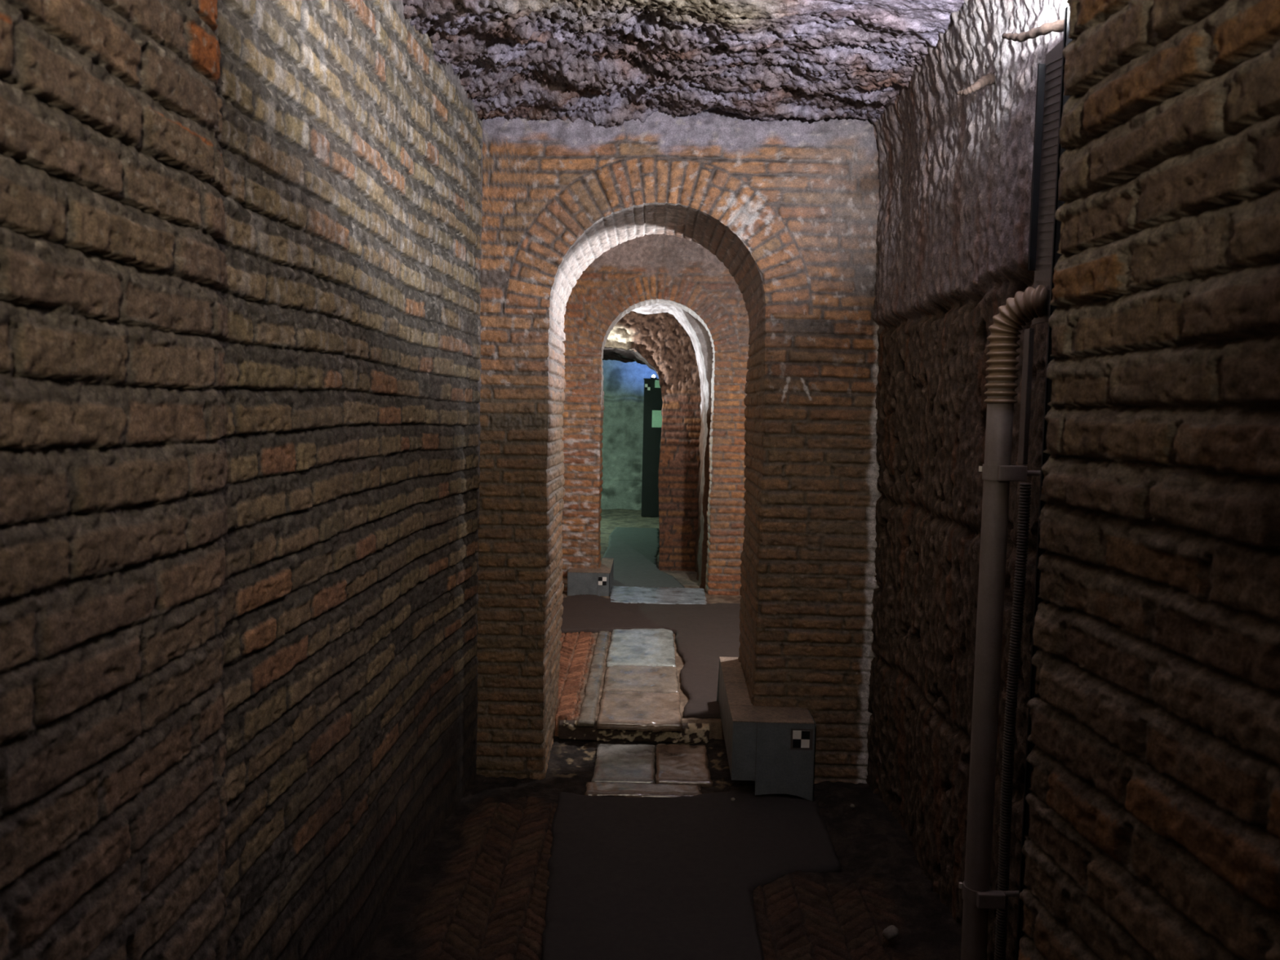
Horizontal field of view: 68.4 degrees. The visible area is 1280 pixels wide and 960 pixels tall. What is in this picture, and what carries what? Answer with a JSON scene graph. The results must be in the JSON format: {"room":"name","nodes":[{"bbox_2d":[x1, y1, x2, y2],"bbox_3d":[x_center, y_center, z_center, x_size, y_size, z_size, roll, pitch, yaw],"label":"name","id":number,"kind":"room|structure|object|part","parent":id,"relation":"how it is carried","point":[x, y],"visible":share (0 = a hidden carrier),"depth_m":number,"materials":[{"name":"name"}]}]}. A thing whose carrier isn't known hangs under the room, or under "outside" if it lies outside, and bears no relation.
{"room":"underground passage","nodes":[
{"label":"underground passage","id":0,"kind":"room"},
{"bbox_2d":[0,0,483,959],"bbox_3d":[-0.881,-0.002,1.195,0.411,2.918,5.360,1,4,1],"label":"wall","id":1,"kind":"structure","parent":0,"point":[240,242],"depth_m":1.72,"materials":[{"name":"brick"}]},
{"bbox_2d":[600,360,658,510],"bbox_3d":[-0.332,-0.956,13.313,4.181,2.865,0.414,1,4,1],"label":"wall","id":2,"kind":"structure","parent":0,"point":[623,382],"depth_m":13.19,"materials":[{"name":"paint"}]},
{"bbox_2d":[554,508,741,740],"bbox_3d":[-0.450,0.844,8.883,4.230,0.327,8.990,1,4,1],"label":"floor","id":3,"kind":"structure","parent":0,"point":[705,633],"depth_m":6.04,"materials":[{"name":"grey concrete"}]},
{"bbox_2d":[567,557,613,595],"bbox_3d":[-0.371,0.741,7.204,0.311,0.199,0.666,1,4,1],"label":"box","id":4,"kind":"object","parent":3,"relation":"on","point":[598,582],"visible":0.85,"depth_m":6.88,"materials":[{"name":"metal"}]},
{"bbox_3d":[-0.375,0.770,6.878,0.307,0.187,0.004,1,4,1],"label":"plate","id":5,"kind":"part","parent":4,"relation":"part of","materials":[{"name":"metal"}]},
{"bbox_3d":[-0.369,0.650,7.197,0.311,0.008,0.663,1,4,1],"label":"lid","id":6,"kind":"part","parent":4,"relation":"part of","materials":[{"name":"metal"}]},
{"bbox_3d":[-0.257,0.710,7.532,0.092,0.177,0.004,1,4,1],"label":"plate","id":7,"kind":"part","parent":4,"relation":"part of","materials":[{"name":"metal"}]},
{"bbox_3d":[-0.220,0.748,7.204,0.004,0.191,0.660,1,4,1],"label":"plate","id":8,"kind":"part","parent":4,"relation":"part of","materials":[{"name":"metal"}]},
{"bbox_2d":[577,631,609,726],"bbox_3d":[-0.237,1.034,5.130,0.079,0.080,1.637,1,4,1],"label":"border strip","id":9,"kind":"object","parent":3,"relation":"on","point":[587,717],"visible":1,"depth_m":4.86,"materials":[{"name":"stone"}]},
{"bbox_2d":[596,691,682,732],"bbox_3d":[0.002,1.105,4.517,0.393,0.059,0.440,1,4,1],"label":"paving slab","id":10,"kind":"object","parent":3,"relation":"on","point":[655,712],"visible":1,"depth_m":4.44,"materials":[{"name":"stone"}]},
{"bbox_2d":[602,665,679,693],"bbox_3d":[0.006,1.058,4.958,0.389,0.056,0.428,1,4,1],"label":"paving slab","id":11,"kind":"object","parent":3,"relation":"on","point":[662,679],"visible":0.94,"depth_m":4.92,"materials":[{"name":"stone"}]},
{"bbox_2d":[606,628,675,666],"bbox_3d":[0.011,0.996,5.582,0.391,0.074,0.804,1,4,1],"label":"paving slab","id":12,"kind":"object","parent":3,"relation":"on","point":[653,647],"visible":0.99,"depth_m":5.50,"materials":[{"name":"stone"}]},
{"bbox_2d":[640,377,662,516],"bbox_3d":[0.174,-0.419,12.270,0.290,1.792,0.160,1,4,1],"label":"post","id":13,"kind":"object","parent":3,"relation":"on","point":[653,400],"visible":0.64,"depth_m":12.20,"materials":[{"name":"black metal"}]},
{"bbox_2d":[652,409,662,427],"bbox_3d":[0.238,-0.788,12.135,0.165,0.220,0.065,1,4,1],"label":"wall panel","id":14,"kind":"object","parent":13,"relation":"attached to","point":[656,415],"visible":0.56,"depth_m":12.10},
{"bbox_2d":[654,380,660,387],"bbox_3d":[0.262,-1.234,12.104,0.138,0.095,0.065,1,4,1],"label":"wall panel","id":15,"kind":"object","parent":13,"relation":"attached to","point":[656,382],"visible":0.49,"depth_m":12.07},
{"bbox_2d":[609,586,706,604],"bbox_3d":[0.132,0.861,6.891,0.708,0.048,0.630,1,4,1],"label":"threshold slab","id":16,"kind":"object","parent":3,"relation":"on","point":[660,595],"visible":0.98,"depth_m":6.86,"materials":[{"name":"stone"}]},
{"bbox_2d":[602,311,701,571],"bbox_3d":[-0.181,-0.527,8.260,1.820,2.815,0.493,1,4,1],"label":"wall","id":17,"kind":"structure","parent":0,"point":[657,341],"depth_m":8.05,"materials":[{"name":"brick"}]},
{"bbox_2d":[560,233,749,595],"bbox_3d":[0.097,-0.595,7.065,2.500,3.100,0.300,1,4,1],"label":"wall","id":18,"kind":"structure","parent":0,"point":[681,273],"depth_m":6.93,"materials":[{"name":"brick"}]},
{"bbox_2d":[364,736,961,959],"bbox_3d":[0.112,1.497,1.614,1.974,0.249,6.014,1,4,1],"label":"floor","id":19,"kind":"structure","parent":0,"point":[477,891],"depth_m":3.00,"materials":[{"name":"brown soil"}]},
{"bbox_2d":[591,743,655,783],"bbox_3d":[-0.066,1.229,4.054,0.263,0.048,0.425,1,4,1],"label":"paving slab","id":20,"kind":"object","parent":19,"relation":"on","point":[629,763],"visible":0.96,"depth_m":4.01,"materials":[{"name":"stone"}]},
{"bbox_2d":[558,720,709,743],"bbox_3d":[-0.028,1.166,4.392,0.695,0.077,0.118,1,4,1],"label":"stone step","id":21,"kind":"structure","parent":19,"relation":"on","point":[695,733],"depth_m":4.35,"materials":[{"name":"stone"}]},
{"bbox_2d":[584,782,702,797],"bbox_3d":[0.015,1.256,3.781,0.472,0.048,0.117,1,4,1],"label":"paving slab","id":22,"kind":"object","parent":19,"relation":"on","point":[626,789],"visible":0.82,"depth_m":3.76,"materials":[{"name":"stone"}]},
{"bbox_2d":[655,743,712,787],"bbox_3d":[0.184,1.234,4.069,0.237,0.046,0.430,1,4,1],"label":"paving slab","id":23,"kind":"object","parent":19,"relation":"on","point":[675,763],"visible":0.97,"depth_m":4.02,"materials":[{"name":"stone"}]},
{"bbox_2d":[542,789,840,959],"bbox_3d":[0.155,1.427,1.248,1.016,0.028,5.112,1,4,1],"label":"path","id":24,"kind":"object","parent":19,"relation":"on","point":[646,877],"visible":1,"depth_m":3.11,"materials":[{"name":"grey concrete"}]},
{"bbox_2d":[716,656,816,801],"bbox_3d":[0.529,1.064,4.137,0.326,0.344,0.896,1,4,1],"label":"box","id":25,"kind":"object","parent":19,"relation":"on","point":[774,748],"visible":0.98,"depth_m":3.70,"materials":[{"name":"metal"}]},
{"bbox_3d":[0.429,0.982,4.580,0.109,0.238,0.004,1,4,1],"label":"plate","id":26,"kind":"part","parent":25,"relation":"part of","materials":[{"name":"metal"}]},
{"bbox_3d":[0.376,1.021,4.139,0.004,0.257,0.885,1,4,1],"label":"plate","id":27,"kind":"part","parent":25,"relation":"part of","materials":[{"name":"metal"}]},
{"bbox_3d":[0.529,0.906,4.125,0.318,0.026,0.893,1,4,1],"label":"lid","id":28,"kind":"part","parent":25,"relation":"part of","materials":[{"name":"metal"}]},
{"bbox_3d":[0.524,1.107,3.697,0.325,0.320,0.004,1,4,1],"label":"plate","id":29,"kind":"part","parent":25,"relation":"part of","materials":[{"name":"metal"}]},
{"bbox_3d":[0.685,1.103,3.780,0.004,0.309,0.175,1,4,1],"label":"plate","id":30,"kind":"part","parent":25,"relation":"part of","materials":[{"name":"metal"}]},
{"bbox_2d":[882,924,898,939],"bbox_3d":[0.722,1.303,2.709,0.050,0.035,0.040,-2,5,-36],"label":"stone","id":31,"kind":"object","parent":19,"relation":"on","point":[891,932],"visible":1,"depth_m":2.69,"materials":[{"name":"stone"}]},
{"bbox_2d":[631,303,713,588],"bbox_3d":[-0.118,-0.555,7.647,1.798,2.870,0.890,1,4,1],"label":"archway","id":32,"kind":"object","parent":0,"point":[700,338],"depth_m":7.30,"materials":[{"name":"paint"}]},
{"bbox_2d":[475,107,881,783],"bbox_3d":[0.147,-0.152,4.128,1.790,2.830,0.699,1,4,1],"label":"wall","id":33,"kind":"structure","parent":0,"point":[787,206],"depth_m":3.79,"materials":[{"name":"brick"}]},
{"bbox_2d":[402,0,964,128],"bbox_3d":[0.155,-1.433,1.098,2.178,0.588,5.396,1,4,1],"label":"ceiling","id":34,"kind":"structure","parent":0,"point":[606,63],"depth_m":3.14,"materials":[{"name":"stone"}]},
{"bbox_2d":[866,0,1069,959],"bbox_3d":[1.058,-0.106,2.625,0.452,3.010,2.480,1,4,1],"label":"wall","id":35,"kind":"structure","parent":0,"point":[955,171],"depth_m":2.92,"materials":[{"name":"brown brick"}]},
{"bbox_2d":[956,71,995,95],"bbox_3d":[0.921,-1.054,2.490,0.169,0.097,0.063,-1,5,-28],"label":"root","id":36,"kind":"object","parent":35,"relation":"attached to","point":[988,79],"visible":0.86,"depth_m":2.46,"materials":[{"name":"beige plant"}]},
{"bbox_2d":[959,284,1047,959],"bbox_3d":[0.850,0.471,2.134,0.180,1.798,0.115,1,4,1],"label":"conduit pipe","id":37,"kind":"object","parent":35,"relation":"attached to","point":[997,472],"visible":0.98,"depth_m":2.12,"materials":[{"name":"grey plastic"}]},
{"bbox_2d":[994,483,1031,959],"bbox_3d":[0.904,0.673,2.296,0.037,1.336,0.038,-3,6,-43],"label":"pipe","id":38,"kind":"object","parent":35,"relation":"attached to","point":[1024,496],"visible":0.97,"depth_m":2.28,"materials":[{"name":"metal"}]},
{"bbox_2d":[1017,328,1034,464],"bbox_3d":[0.915,-0.197,2.231,0.012,0.320,0.033,1,4,1],"label":"bar","id":39,"kind":"object","parent":35,"relation":"attached to","point":[1028,337],"visible":1,"depth_m":2.22,"materials":[{"name":"metal"}]},
{"bbox_2d":[1001,18,1064,42],"bbox_3d":[0.892,-1.004,2.092,0.073,0.104,0.326,0,4,-19],"label":"root","id":40,"kind":"object","parent":35,"relation":"attached to","point":[1057,26],"visible":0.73,"depth_m":2.08,"materials":[{"name":"beige plant"}]},
{"bbox_2d":[1015,6,1073,959],"bbox_3d":[0.859,0.079,2.063,0.036,2.090,0.177,1,4,1],"label":"pipe","id":41,"kind":"object","parent":35,"relation":"attached to","point":[1044,240],"visible":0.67,"depth_m":2.03,"materials":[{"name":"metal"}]},
{"bbox_2d":[1017,0,1279,959],"bbox_3d":[0.928,0.056,-0.003,0.641,3.050,3.011,1,4,1],"label":"wall","id":42,"kind":"structure","parent":0,"point":[1153,802],"depth_m":1.18,"materials":[{"name":"brick"}]}
]}

